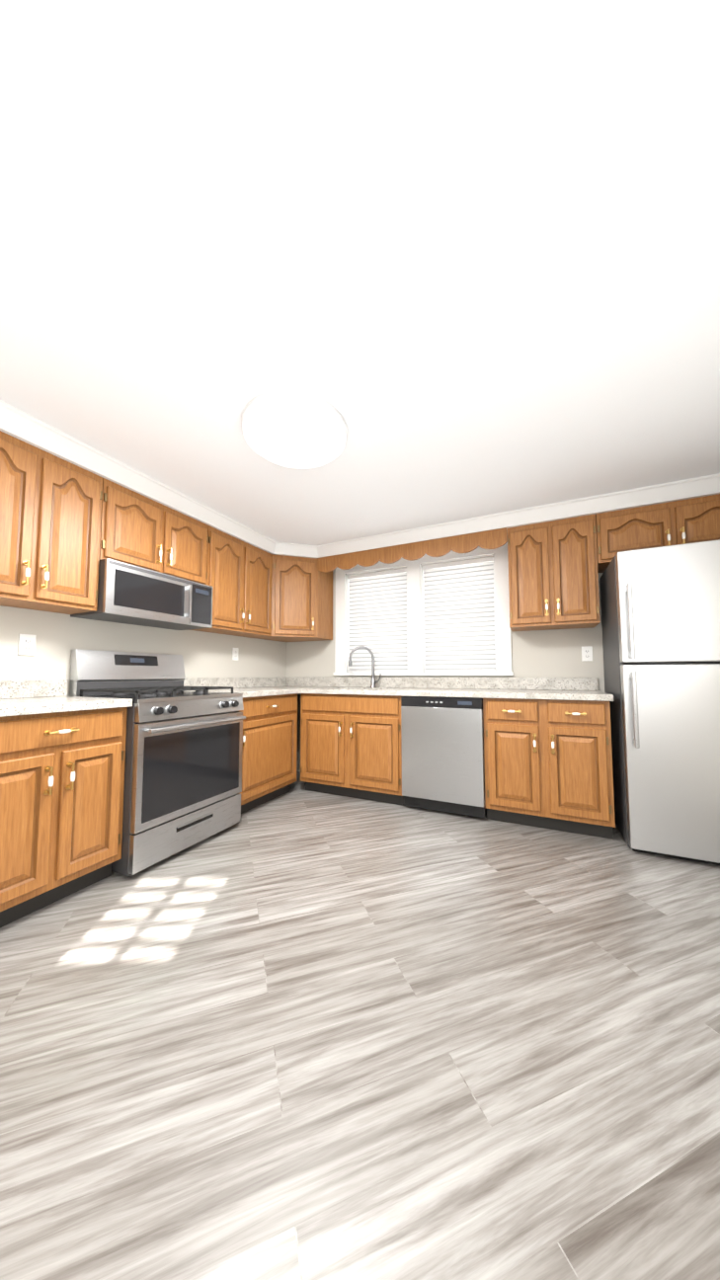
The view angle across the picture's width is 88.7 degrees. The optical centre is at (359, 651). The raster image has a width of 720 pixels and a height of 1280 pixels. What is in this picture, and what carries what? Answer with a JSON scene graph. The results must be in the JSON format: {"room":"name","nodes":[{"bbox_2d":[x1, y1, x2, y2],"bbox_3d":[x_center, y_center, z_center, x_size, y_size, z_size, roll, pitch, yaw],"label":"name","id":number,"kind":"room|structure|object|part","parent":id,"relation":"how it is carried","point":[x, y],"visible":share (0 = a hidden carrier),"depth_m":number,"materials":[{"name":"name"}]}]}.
{"room":"kitchen","nodes":[
{"label":"kitchen","id":0,"kind":"room"},
{"bbox_2d":[0,605,286,696],"bbox_3d":[-2.453,-0.048,0.931,0.140,2.300,7.480,-2,-4,26],"label":"wall","id":1,"kind":"structure","parent":0,"point":[59,637],"depth_m":2.48,"materials":[{"name":"grey paint"}]},
{"bbox_2d":[18,634,36,655],"bbox_3d":[-1.838,-0.038,2.036,0.009,0.116,0.072,-2,-4,26],"label":"electrical outlet","id":2,"kind":"object","parent":1,"relation":"attached to","point":[27,644],"visible":1,"depth_m":2.03,"materials":[{"name":"white plastic"}]},
{"bbox_2d":[0,430,102,614],"bbox_3d":[-1.736,-0.640,1.903,0.340,0.788,0.610,-2,-4,26],"label":"upper cabinet","id":3,"kind":"object","parent":1,"relation":"attached to","point":[50,510],"visible":1,"depth_m":1.89,"materials":[{"name":"brown wood"}]},
{"bbox_2d":[99,478,208,584],"bbox_3d":[-1.438,-0.752,2.532,0.340,0.487,0.758,-2,-4,26],"label":"upper cabinet","id":4,"kind":"object","parent":1,"relation":"attached to","point":[139,530],"visible":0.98,"depth_m":2.40,"materials":[{"name":"brown wood"}]},
{"bbox_2d":[70,558,213,630],"bbox_3d":[-1.414,-0.351,2.495,0.392,0.312,0.758,-2,-4,26],"label":"microwave","id":5,"kind":"object","parent":4,"relation":"attached to","point":[128,594],"visible":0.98,"depth_m":2.34,"materials":[{"name":"grey metal"}]},
{"bbox_2d":[187,525,272,637],"bbox_3d":[-1.107,-0.559,3.211,0.340,0.788,0.765,-2,-4,26],"label":"upper cabinet","id":6,"kind":"object","parent":1,"relation":"attached to","point":[239,576],"visible":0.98,"depth_m":3.10,"materials":[{"name":"brown wood"}]},
{"bbox_2d":[232,647,239,660],"bbox_3d":[-1.163,0.023,3.442,0.009,0.116,0.072,-2,-4,26],"label":"electrical outlet","id":7,"kind":"object","parent":1,"relation":"attached to","point":[235,651],"visible":1,"depth_m":3.44,"materials":[{"name":"white plastic"}]},
{"bbox_2d":[0,771,719,1279],"bbox_3d":[-0.662,1.094,-0.002,4.110,0.100,7.480,-2,-4,26],"label":"floor","id":8,"kind":"structure","parent":0,"point":[298,1032],"depth_m":1.00,"materials":[{"name":"grey wood"}]},
{"bbox_2d":[0,707,127,927],"bbox_3d":[-1.597,0.716,1.751,0.646,0.875,0.612,-2,-4,26],"label":"base cabinet","id":9,"kind":"object","parent":8,"relation":"on","point":[61,789],"visible":1,"depth_m":1.65,"materials":[{"name":"brown wood"}]},
{"bbox_2d":[0,679,132,717],"bbox_3d":[-1.607,0.208,1.780,0.632,0.140,0.625,-2,-4,26],"label":"countertop","id":10,"kind":"structure","parent":9,"relation":"on","point":[27,696],"depth_m":1.86,"materials":[{"name":"stone"}]},
{"bbox_2d":[69,648,245,876],"bbox_3d":[-1.255,0.594,2.360,0.726,1.195,0.758,-2,-4,26],"label":"range","id":11,"kind":"object","parent":8,"relation":"on","point":[183,777],"visible":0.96,"depth_m":2.19,"materials":[{"name":"grey metal"}]},
{"bbox_2d":[239,693,297,813],"bbox_3d":[-0.968,0.798,3.060,0.646,0.875,0.765,-2,-4,26],"label":"base cabinet","id":12,"kind":"object","parent":8,"relation":"on","point":[270,748],"visible":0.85,"depth_m":2.92,"materials":[{"name":"brown wood"}]},
{"bbox_2d":[183,676,302,697],"bbox_3d":[-0.972,0.288,3.069,0.660,0.140,0.720,-2,-4,26],"label":"countertop","id":13,"kind":"structure","parent":12,"relation":"on","point":[250,686],"depth_m":3.27,"materials":[{"name":"stone"}]},
{"bbox_2d":[300,693,404,805],"bbox_3d":[0.013,0.814,3.330,0.961,0.875,0.646,-2,-4,26],"label":"base cabinet","id":14,"kind":"object","parent":8,"relation":"on","point":[351,745],"visible":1,"depth_m":3.07,"materials":[{"name":"brown wood"}]},
{"bbox_2d":[302,676,613,701],"bbox_3d":[0.362,0.294,3.190,2.959,0.140,0.654,-2,-4,26],"label":"countertop","id":15,"kind":"structure","parent":14,"relation":"on","point":[574,688],"depth_m":3.03,"materials":[{"name":"stone"}]},
{"bbox_2d":[348,645,381,687],"bbox_3d":[0.051,0.146,3.582,0.299,0.402,0.145,-2,-4,26],"label":"faucet","id":16,"kind":"object","parent":15,"relation":"on","point":[373,681],"visible":0.98,"depth_m":3.58,"materials":[{"name":"silver metal"}]},
{"bbox_2d":[400,696,486,817],"bbox_3d":[0.724,0.793,2.993,0.606,0.872,0.606,-2,-4,26],"label":"dishwasher","id":17,"kind":"object","parent":8,"relation":"on","point":[442,757],"visible":0.96,"depth_m":2.71,"materials":[{"name":"grey metal"}]},
{"bbox_2d":[482,698,615,839],"bbox_3d":[1.343,0.772,2.693,0.761,0.875,0.646,-2,-4,26],"label":"base cabinet","id":18,"kind":"object","parent":8,"relation":"on","point":[548,763],"visible":1,"depth_m":2.44,"materials":[{"name":"brown wood"}]},
{"bbox_2d":[599,539,719,865],"bbox_3d":[2.056,0.280,2.293,0.795,1.807,0.739,-2,-4,26],"label":"refrigerator","id":19,"kind":"object","parent":8,"relation":"on","point":[661,623],"visible":1,"depth_m":2.10,"materials":[{"name":"grey metal"}]},
{"bbox_2d":[0,0,719,545],"bbox_3d":[-0.665,-1.302,0.149,4.110,0.100,7.480,-2,-4,26],"label":"ceiling","id":20,"kind":"structure","parent":0,"point":[452,259],"depth_m":1.08,"materials":[{"name":"white paint"}]},
{"bbox_2d":[0,400,276,554],"bbox_3d":[-1.270,-1.046,2.562,0.072,0.106,2.158,-2,-4,26],"label":"crown molding","id":21,"kind":"structure","parent":20,"relation":"attached to","point":[27,429],"depth_m":2.17,"materials":[{"name":"white"}]},
{"bbox_2d":[240,390,347,468],"bbox_3d":[-0.332,-1.093,1.897,0.536,0.097,0.536,-2,-4,26],"label":"ceiling lamp","id":22,"kind":"object","parent":20,"relation":"attached to","point":[292,429],"visible":1,"depth_m":1.77,"materials":[{"name":"white glass"}]},
{"bbox_2d":[271,541,317,558],"bbox_3d":[-0.618,-0.984,3.568,0.502,0.106,0.072,1,-4,-17],"label":"crown molding","id":23,"kind":"structure","parent":20,"relation":"attached to","point":[295,549],"depth_m":3.56,"materials":[{"name":"white"}]},
{"bbox_2d":[317,473,719,558],"bbox_3d":[1.012,-1.024,2.943,3.229,0.106,0.072,-2,-4,26],"label":"crown molding","id":24,"kind":"structure","parent":20,"relation":"attached to","point":[697,487],"depth_m":2.76,"materials":[{"name":"white"}]},
{"bbox_2d":[285,529,604,771],"bbox_3d":[0.925,0.102,3.376,3.830,2.300,0.140,-2,-4,26],"label":"wall","id":25,"kind":"structure","parent":0,"point":[553,653],"depth_m":3.06,"materials":[{"name":"grey paint"}]},
{"bbox_2d":[248,554,333,641],"bbox_3d":[-0.687,-0.524,3.772,0.610,0.788,0.606,-2,-4,26],"label":"upper cabinet","id":26,"kind":"object","parent":25,"relation":"attached to","point":[301,599],"visible":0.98,"depth_m":3.58,"materials":[{"name":"brown wood"}]},
{"bbox_2d":[317,527,507,572],"bbox_3d":[0.369,-0.873,3.271,1.747,0.153,0.019,-2,-4,26],"label":"valance","id":27,"kind":"object","parent":26,"relation":"attached to","point":[470,542],"visible":1,"depth_m":3.20,"materials":[{"name":"brown wood"}]},
{"bbox_2d":[333,542,513,675],"bbox_3d":[0.539,-0.359,3.568,1.725,1.176,0.180,-2,-4,26],"label":"window","id":28,"kind":"structure","parent":25,"relation":"in","point":[416,618],"depth_m":3.49,"materials":[{"name":"white"}]},
{"bbox_2d":[347,567,407,672],"bbox_3d":[0.177,-0.302,3.733,0.649,1.016,0.056,-2,-4,26],"label":"window blind","id":29,"kind":"object","parent":28,"relation":"attached to","point":[377,613],"visible":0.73,"depth_m":3.72,"materials":[{"name":"white plastic"}]},
{"bbox_3d":[0.565,-0.309,3.616,1.457,1.022,0.035,-2,-4,26],"label":"window sash","id":30,"kind":"part","parent":28,"relation":"part of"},
{"bbox_2d":[422,556,496,671],"bbox_3d":[0.902,-0.325,3.385,0.639,1.016,0.056,-2,-4,26],"label":"window blind","id":31,"kind":"object","parent":28,"relation":"attached to","point":[459,619],"visible":0.92,"depth_m":3.37,"materials":[{"name":"white plastic"}]},
{"bbox_2d":[507,513,600,631],"bbox_3d":[1.483,-0.583,2.866,0.591,0.788,0.366,-2,-4,26],"label":"upper cabinet","id":32,"kind":"object","parent":25,"relation":"attached to","point":[553,579],"visible":1,"depth_m":2.74,"materials":[{"name":"brown wood"}]},
{"bbox_2d":[581,645,592,661],"bbox_3d":[1.780,0.017,2.885,0.072,0.116,0.009,-2,-4,26],"label":"electrical outlet","id":33,"kind":"object","parent":25,"relation":"attached to","point":[587,653],"visible":1,"depth_m":2.88,"materials":[{"name":"white plastic"}]},
{"bbox_2d":[595,493,719,572],"bbox_3d":[2.139,-0.816,2.564,0.858,0.362,0.366,-2,-4,26],"label":"upper cabinet","id":34,"kind":"object","parent":25,"relation":"attached to","point":[687,520],"visible":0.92,"depth_m":2.48,"materials":[{"name":"brown wood"}]}
]}

